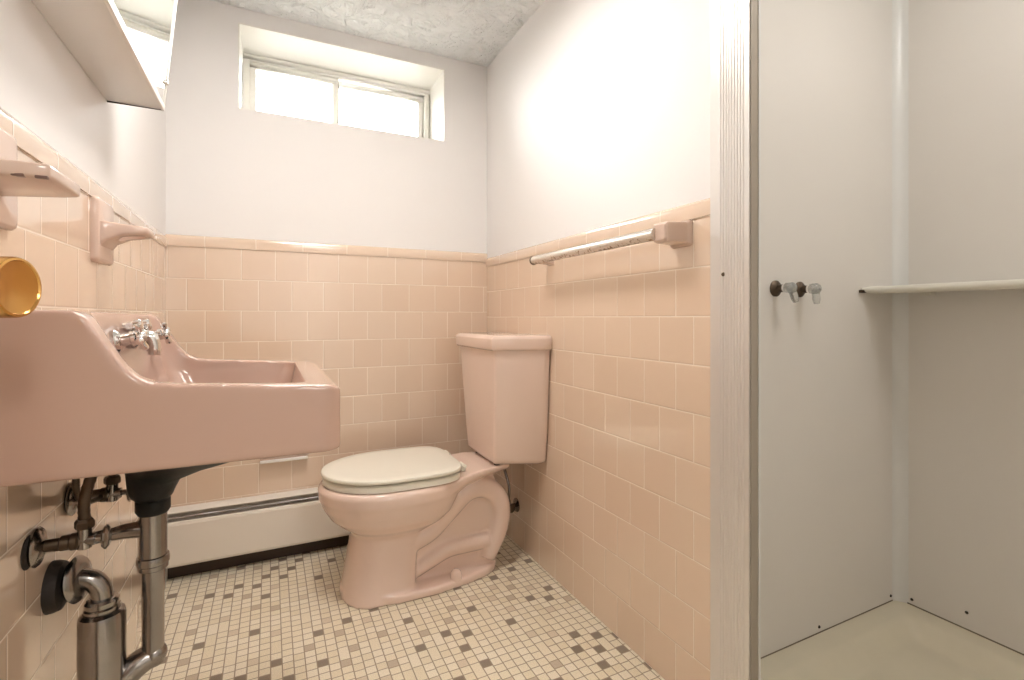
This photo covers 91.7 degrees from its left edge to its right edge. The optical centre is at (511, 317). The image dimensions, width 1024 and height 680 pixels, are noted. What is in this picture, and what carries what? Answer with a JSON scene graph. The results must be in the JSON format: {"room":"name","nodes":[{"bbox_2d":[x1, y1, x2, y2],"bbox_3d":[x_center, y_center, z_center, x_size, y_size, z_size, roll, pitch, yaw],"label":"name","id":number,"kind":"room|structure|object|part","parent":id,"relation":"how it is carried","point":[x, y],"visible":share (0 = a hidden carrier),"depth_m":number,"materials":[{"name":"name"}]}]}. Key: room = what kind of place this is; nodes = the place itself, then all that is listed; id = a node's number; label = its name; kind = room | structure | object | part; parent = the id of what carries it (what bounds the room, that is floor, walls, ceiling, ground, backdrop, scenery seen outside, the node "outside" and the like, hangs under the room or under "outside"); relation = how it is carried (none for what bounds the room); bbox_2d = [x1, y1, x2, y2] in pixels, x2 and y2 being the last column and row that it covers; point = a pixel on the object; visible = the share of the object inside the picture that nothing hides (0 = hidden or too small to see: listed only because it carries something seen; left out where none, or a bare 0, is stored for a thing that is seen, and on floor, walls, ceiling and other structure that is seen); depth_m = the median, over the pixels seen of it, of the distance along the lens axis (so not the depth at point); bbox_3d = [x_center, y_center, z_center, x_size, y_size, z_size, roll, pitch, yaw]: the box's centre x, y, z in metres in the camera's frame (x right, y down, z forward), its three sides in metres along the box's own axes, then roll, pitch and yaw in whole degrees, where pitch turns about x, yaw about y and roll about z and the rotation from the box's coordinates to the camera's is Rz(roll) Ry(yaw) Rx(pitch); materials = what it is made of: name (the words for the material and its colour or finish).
{"room":"bathroom","nodes":[
{"label":"bathroom","id":0,"kind":"room"},
{"bbox_2d":[0,256,41,317],"bbox_3d":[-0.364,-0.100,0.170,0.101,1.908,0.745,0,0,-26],"label":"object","id":1,"kind":"structure","parent":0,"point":[20,282],"depth_m":0.46,"materials":[{"name":"gold metal"}]},
{"bbox_2d":[0,0,166,679],"bbox_3d":[-0.715,-0.112,0.647,0.105,1.955,2.790,0,0,-26],"label":"wall","id":2,"kind":"structure","parent":0,"point":[56,115],"depth_m":0.84,"materials":[{"name":"white paint"}]},
{"bbox_2d":[0,127,79,230],"bbox_3d":[-0.586,-0.176,0.597,0.091,0.125,0.183,0,0,-26],"label":"soap dish","id":3,"kind":"object","parent":2,"relation":"attached to","point":[17,178],"visible":1,"depth_m":0.60,"materials":[{"name":"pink ceramic"}]},
{"bbox_3d":[-0.622,-0.176,0.580,0.011,0.125,0.183,0,0,-26],"label":"wall plate","id":4,"kind":"part","parent":3,"relation":"part of","materials":[{"name":"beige ceramic"}]},
{"bbox_2d":[0,159,79,197],"bbox_3d":[-0.577,-0.161,0.581,0.088,0.021,0.125,0,0,-26],"label":"tray","id":5,"kind":"object","parent":3,"relation":"on","point":[17,178],"depth_m":0.57,"materials":[{"name":"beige ceramic"}]},
{"bbox_2d":[20,477,111,570],"bbox_3d":[-0.658,0.281,0.742,0.091,0.166,0.075,0,0,-26],"label":"shutoff valve","id":6,"kind":"object","parent":2,"relation":"attached to","point":[35,546],"visible":0.88,"depth_m":0.74,"materials":[{"name":"silver metal"}]},
{"bbox_3d":[-0.627,0.336,0.760,0.019,0.034,0.036,0,0,-26],"label":"handle","id":7,"kind":"part","parent":6,"relation":"part of","materials":[{"name":"silver metal"}]},
{"bbox_2d":[64,474,131,515],"bbox_3d":[-0.723,0.269,0.877,0.091,0.144,0.057,0,0,-26],"label":"shutoff valve","id":8,"kind":"object","parent":2,"relation":"attached to","point":[111,492],"visible":0.38,"depth_m":0.87,"materials":[{"name":"silver metal"}]},
{"bbox_3d":[-0.691,0.313,0.893,0.019,0.034,0.036,0,0,-26],"label":"handle","id":9,"kind":"part","parent":8,"relation":"part of","materials":[{"name":"silver metal"}]},
{"bbox_2d":[32,0,177,110],"bbox_3d":[-0.691,-0.696,0.875,0.147,0.477,0.480,0,0,-26],"label":"medicine cabinet","id":10,"kind":"object","parent":2,"relation":"attached to","point":[124,47],"visible":1,"depth_m":0.89,"materials":[{"name":"white metal"}]},
{"bbox_3d":[-0.648,-0.696,0.896,0.051,0.477,0.480,0,0,-26],"label":"door frame","id":11,"kind":"part","parent":10,"relation":"part of","materials":[{"name":"white paint"}]},
{"bbox_2d":[113,0,175,102],"bbox_3d":[-0.650,-0.696,0.898,0.046,0.454,0.464,0,0,-26],"label":"mirror","id":12,"kind":"object","parent":10,"relation":"attached to","point":[143,30],"depth_m":0.95,"materials":[{"name":"silver mirror"}]},
{"bbox_2d":[90,196,154,265],"bbox_3d":[-0.796,-0.173,1.025,0.089,0.128,0.110,0,0,-26],"label":"toothbrush holder","id":13,"kind":"object","parent":2,"relation":"attached to","point":[106,235],"visible":1,"depth_m":0.98,"materials":[{"name":"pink ceramic"}]},
{"bbox_3d":[-0.830,-0.173,1.008,0.013,0.128,0.110,0,0,-26],"label":"wall plate","id":14,"kind":"part","parent":13,"relation":"part of","materials":[{"name":"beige ceramic"}]},
{"bbox_2d":[100,220,154,249],"bbox_3d":[-0.793,-0.163,1.026,0.084,0.060,0.094,0,0,-26],"label":"shelf","id":15,"kind":"object","parent":13,"relation":"attached to","point":[112,234],"depth_m":1.00,"materials":[{"name":"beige ceramic"}]},
{"bbox_2d":[0,310,340,503],"bbox_3d":[-0.549,0.152,0.889,0.411,0.324,0.480,0,0,-26],"label":"basin","id":16,"kind":"object","parent":2,"relation":"attached to","point":[73,406],"visible":0.94,"depth_m":0.66,"materials":[{"name":"pink ceramic"}]},
{"bbox_2d":[72,479,102,503],"bbox_3d":[-0.701,0.258,0.821,0.011,0.119,0.101,0,0,-21],"label":"riser pipe","id":17,"kind":"object","parent":16,"relation":"hanging from","point":[76,490],"visible":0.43,"depth_m":0.78,"materials":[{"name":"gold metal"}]},
{"bbox_2d":[40,496,170,679],"bbox_3d":[-0.659,0.513,0.820,0.156,0.406,0.080,0,0,-26],"label":"trap","id":18,"kind":"object","parent":16,"relation":"attached to","point":[101,629],"visible":0.97,"depth_m":0.81,"materials":[{"name":"silver metal"}]},
{"bbox_3d":[-0.640,0.597,0.838,0.097,0.073,0.043,0,0,-39],"label":"trap arm","id":19,"kind":"part","parent":18,"relation":"part of","materials":[{"name":"silver metal"}]},
{"bbox_2d":[109,319,171,354],"bbox_3d":[-0.623,0.033,0.841,0.048,0.062,0.243,0,0,-26],"label":"faucet","id":20,"kind":"object","parent":16,"relation":"attached to","point":[138,331],"visible":0.99,"depth_m":0.80,"materials":[{"name":"silver metal"}]},
{"bbox_3d":[-0.565,0.029,0.757,0.016,0.041,0.041,0,0,-21],"label":"cross handle","id":21,"kind":"part","parent":20,"relation":"part of","materials":[{"name":"silver metal"}]},
{"bbox_3d":[-0.623,0.041,0.841,0.047,0.045,0.034,0,0,-26],"label":"spout","id":22,"kind":"part","parent":20,"relation":"part of","materials":[{"name":"silver metal"}]},
{"bbox_3d":[-0.653,0.029,0.939,0.016,0.041,0.041,0,0,-21],"label":"cross handle","id":23,"kind":"part","parent":20,"relation":"part of","materials":[{"name":"silver metal"}]},
{"bbox_2d":[165,0,486,507],"bbox_3d":[-0.641,-0.112,2.043,1.260,1.955,0.265,0,0,-26],"label":"wall","id":24,"kind":"structure","parent":0,"point":[359,255],"depth_m":1.87,"materials":[{"name":"pink tile"}]},
{"bbox_2d":[166,487,349,581],"bbox_3d":[-0.727,0.750,1.827,0.908,0.232,0.057,0,0,-26],"label":"baseboard heater","id":25,"kind":"object","parent":24,"relation":"attached to","point":[209,536],"visible":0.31,"depth_m":1.72,"materials":[{"name":"white metal"}]},
{"bbox_3d":[-0.733,0.735,1.838,0.908,0.202,0.031,0,0,-26],"label":"plate","id":26,"kind":"part","parent":25,"relation":"part of","materials":[{"name":"white metal"}]},
{"bbox_2d":[260,454,307,463],"bbox_3d":[-0.822,0.441,1.794,0.162,0.150,0.034,0,0,-26],"label":"paper holder","id":27,"kind":"object","parent":24,"relation":"attached to","point":[301,456],"visible":0.24,"depth_m":1.79,"materials":[{"name":"beige ceramic"}]},
{"bbox_2d":[238,22,444,141],"bbox_3d":[-0.678,-0.885,2.028,0.762,0.307,0.259,0,0,-26],"label":"window","id":28,"kind":"structure","parent":24,"relation":"in","point":[260,49],"depth_m":2.03,"materials":[{"name":"white paint"}]},
{"bbox_3d":[-0.880,-0.884,2.023,0.336,0.242,0.014,0,0,-26],"label":"sash","id":29,"kind":"part","parent":28,"relation":"part of","materials":[{"name":"white paint"}]},
{"bbox_3d":[-0.717,-0.884,2.106,0.748,0.286,0.045,0,0,-26],"label":"frame","id":30,"kind":"part","parent":28,"relation":"part of","materials":[{"name":"white paint"}]},
{"bbox_3d":[-0.584,-0.884,2.187,0.396,0.242,0.014,0,0,-26],"label":"sash","id":31,"kind":"part","parent":28,"relation":"part of","materials":[{"name":"white paint"}]},
{"bbox_2d":[209,0,544,66],"bbox_3d":[0.325,-1.129,0.247,3.400,0.080,4.360,0,0,-26],"label":"ceiling","id":32,"kind":"structure","parent":0,"point":[470,31],"depth_m":1.81,"materials":[{"name":"white paint"}]},
{"bbox_2d":[138,535,663,679],"bbox_3d":[0.325,0.906,0.247,3.400,0.080,4.360,0,0,-26],"label":"floor","id":33,"kind":"structure","parent":0,"point":[283,618],"depth_m":1.37,"materials":[{"name":"tile"}]},
{"bbox_2d":[318,332,551,608],"bbox_3d":[-0.281,0.463,1.694,0.714,0.807,0.438,0,0,-26],"label":"toilet","id":34,"kind":"object","parent":33,"relation":"on","point":[421,521],"visible":1,"depth_m":1.63,"materials":[{"name":"pink ceramic"}]},
{"bbox_3d":[-0.396,0.503,1.620,0.414,0.018,0.339,0,0,-26],"label":"seat","id":35,"kind":"part","parent":34,"relation":"part of","materials":[{"name":"white plastic"}]},
{"bbox_3d":[-0.397,0.479,1.620,0.423,0.016,0.348,0,0,-26],"label":"seat lid","id":36,"kind":"part","parent":34,"relation":"part of","materials":[{"name":"white plastic"}]},
{"bbox_3d":[-0.315,0.683,1.660,0.623,0.365,0.367,0,0,-26],"label":"bowl","id":37,"kind":"part","parent":34,"relation":"part of","materials":[{"name":"pink ceramic"}]},
{"bbox_3d":[-0.051,0.084,1.806,0.203,0.050,0.438,0,0,-26],"label":"tank lid","id":38,"kind":"part","parent":34,"relation":"part of","materials":[{"name":"pink ceramic"}]},
{"bbox_3d":[-0.045,0.297,1.809,0.188,0.399,0.421,0,0,-26],"label":"tank","id":39,"kind":"part","parent":34,"relation":"part of","materials":[{"name":"pink ceramic"}]},
{"bbox_2d":[710,0,1023,679],"bbox_3d":[0.983,-0.109,0.757,0.754,1.950,1.080,0,0,-26],"label":"shower stall","id":40,"kind":"object","parent":33,"relation":"on","point":[867,449],"visible":1,"depth_m":1.23,"materials":[{"name":"plastic"}]},
{"bbox_2d":[770,280,798,302],"bbox_3d":[0.631,-0.060,1.147,0.041,0.054,0.050,0,0,-26],"label":"shower valve","id":41,"kind":"object","parent":40,"relation":"attached to","point":[776,288],"visible":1,"depth_m":1.14,"materials":[{"name":"silver metal"}]},
{"bbox_3d":[0.640,-0.057,1.137,0.035,0.047,0.024,0,0,-26],"label":"lever handle","id":42,"kind":"part","parent":41,"relation":"part of","materials":[{"name":"white plastic"}]},
{"bbox_2d":[796,282,821,303],"bbox_3d":[0.709,-0.059,1.185,0.038,0.056,0.050,0,0,-26],"label":"shower valve","id":43,"kind":"object","parent":40,"relation":"attached to","point":[815,289],"visible":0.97,"depth_m":1.17,"materials":[{"name":"silver metal"}]},
{"bbox_3d":[0.715,-0.056,1.173,0.025,0.049,0.024,0,0,-26],"label":"lever handle","id":44,"kind":"part","parent":43,"relation":"part of","materials":[{"name":"white plastic"}]},
{"bbox_3d":[0.798,-0.139,1.262,0.640,1.890,0.010,0,0,-26],"label":"panel","id":45,"kind":"part","parent":40,"relation":"part of","materials":[{"name":"laminate"}]},
{"bbox_2d":[761,601,1023,679],"bbox_3d":[0.992,0.816,0.761,0.710,0.100,1.060,0,0,-26],"label":"shower tray","id":46,"kind":"object","parent":40,"relation":"on","point":[861,640],"depth_m":1.20,"materials":[{"name":"plastic"}]},
{"bbox_2d":[859,279,1023,295],"bbox_3d":[1.102,-0.070,1.137,0.182,0.025,0.480,0,0,-26],"label":"corner shelf","id":47,"kind":"object","parent":40,"relation":"attached to","point":[924,289],"visible":1,"depth_m":1.17,"materials":[{"name":"beige plastic"}]},
{"bbox_3d":[1.317,-0.139,0.919,0.012,1.890,1.060,0,0,-26],"label":"panel","id":48,"kind":"part","parent":40,"relation":"part of","materials":[{"name":"laminate"}]},
{"bbox_2d":[486,0,709,679],"bbox_3d":[0.202,-0.112,1.630,0.105,1.955,1.226,0,0,-26],"label":"wall","id":49,"kind":"structure","parent":0,"point":[598,111],"depth_m":1.34,"materials":[{"name":"pink tile"}]},
{"bbox_2d":[503,469,519,512],"bbox_3d":[-0.015,0.612,1.904,0.056,0.261,0.094,0,0,-26],"label":"valve","id":50,"kind":"object","parent":49,"relation":"attached to","point":[514,506],"visible":0.59,"depth_m":1.88,"materials":[{"name":"silver metal"}]},
{"bbox_3d":[-0.006,0.716,1.867,0.034,0.032,0.021,0,0,-26],"label":"handle","id":51,"kind":"part","parent":50,"relation":"part of","materials":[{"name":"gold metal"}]},
{"bbox_2d":[529,220,692,265],"bbox_3d":[0.228,-0.190,1.376,0.081,0.059,0.636,0,0,-26],"label":"towel bar","id":52,"kind":"object","parent":49,"relation":"attached to","point":[674,234],"visible":1,"depth_m":1.16,"materials":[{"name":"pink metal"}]},
{"bbox_3d":[0.099,-0.190,1.647,0.074,0.033,0.036,0,0,-26],"label":"post","id":53,"kind":"part","parent":52,"relation":"part of","materials":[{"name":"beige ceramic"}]},
{"bbox_3d":[0.358,-0.190,1.122,0.068,0.059,0.066,0,0,-26],"label":"post","id":54,"kind":"part","parent":52,"relation":"part of","materials":[{"name":"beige ceramic"}]}
]}

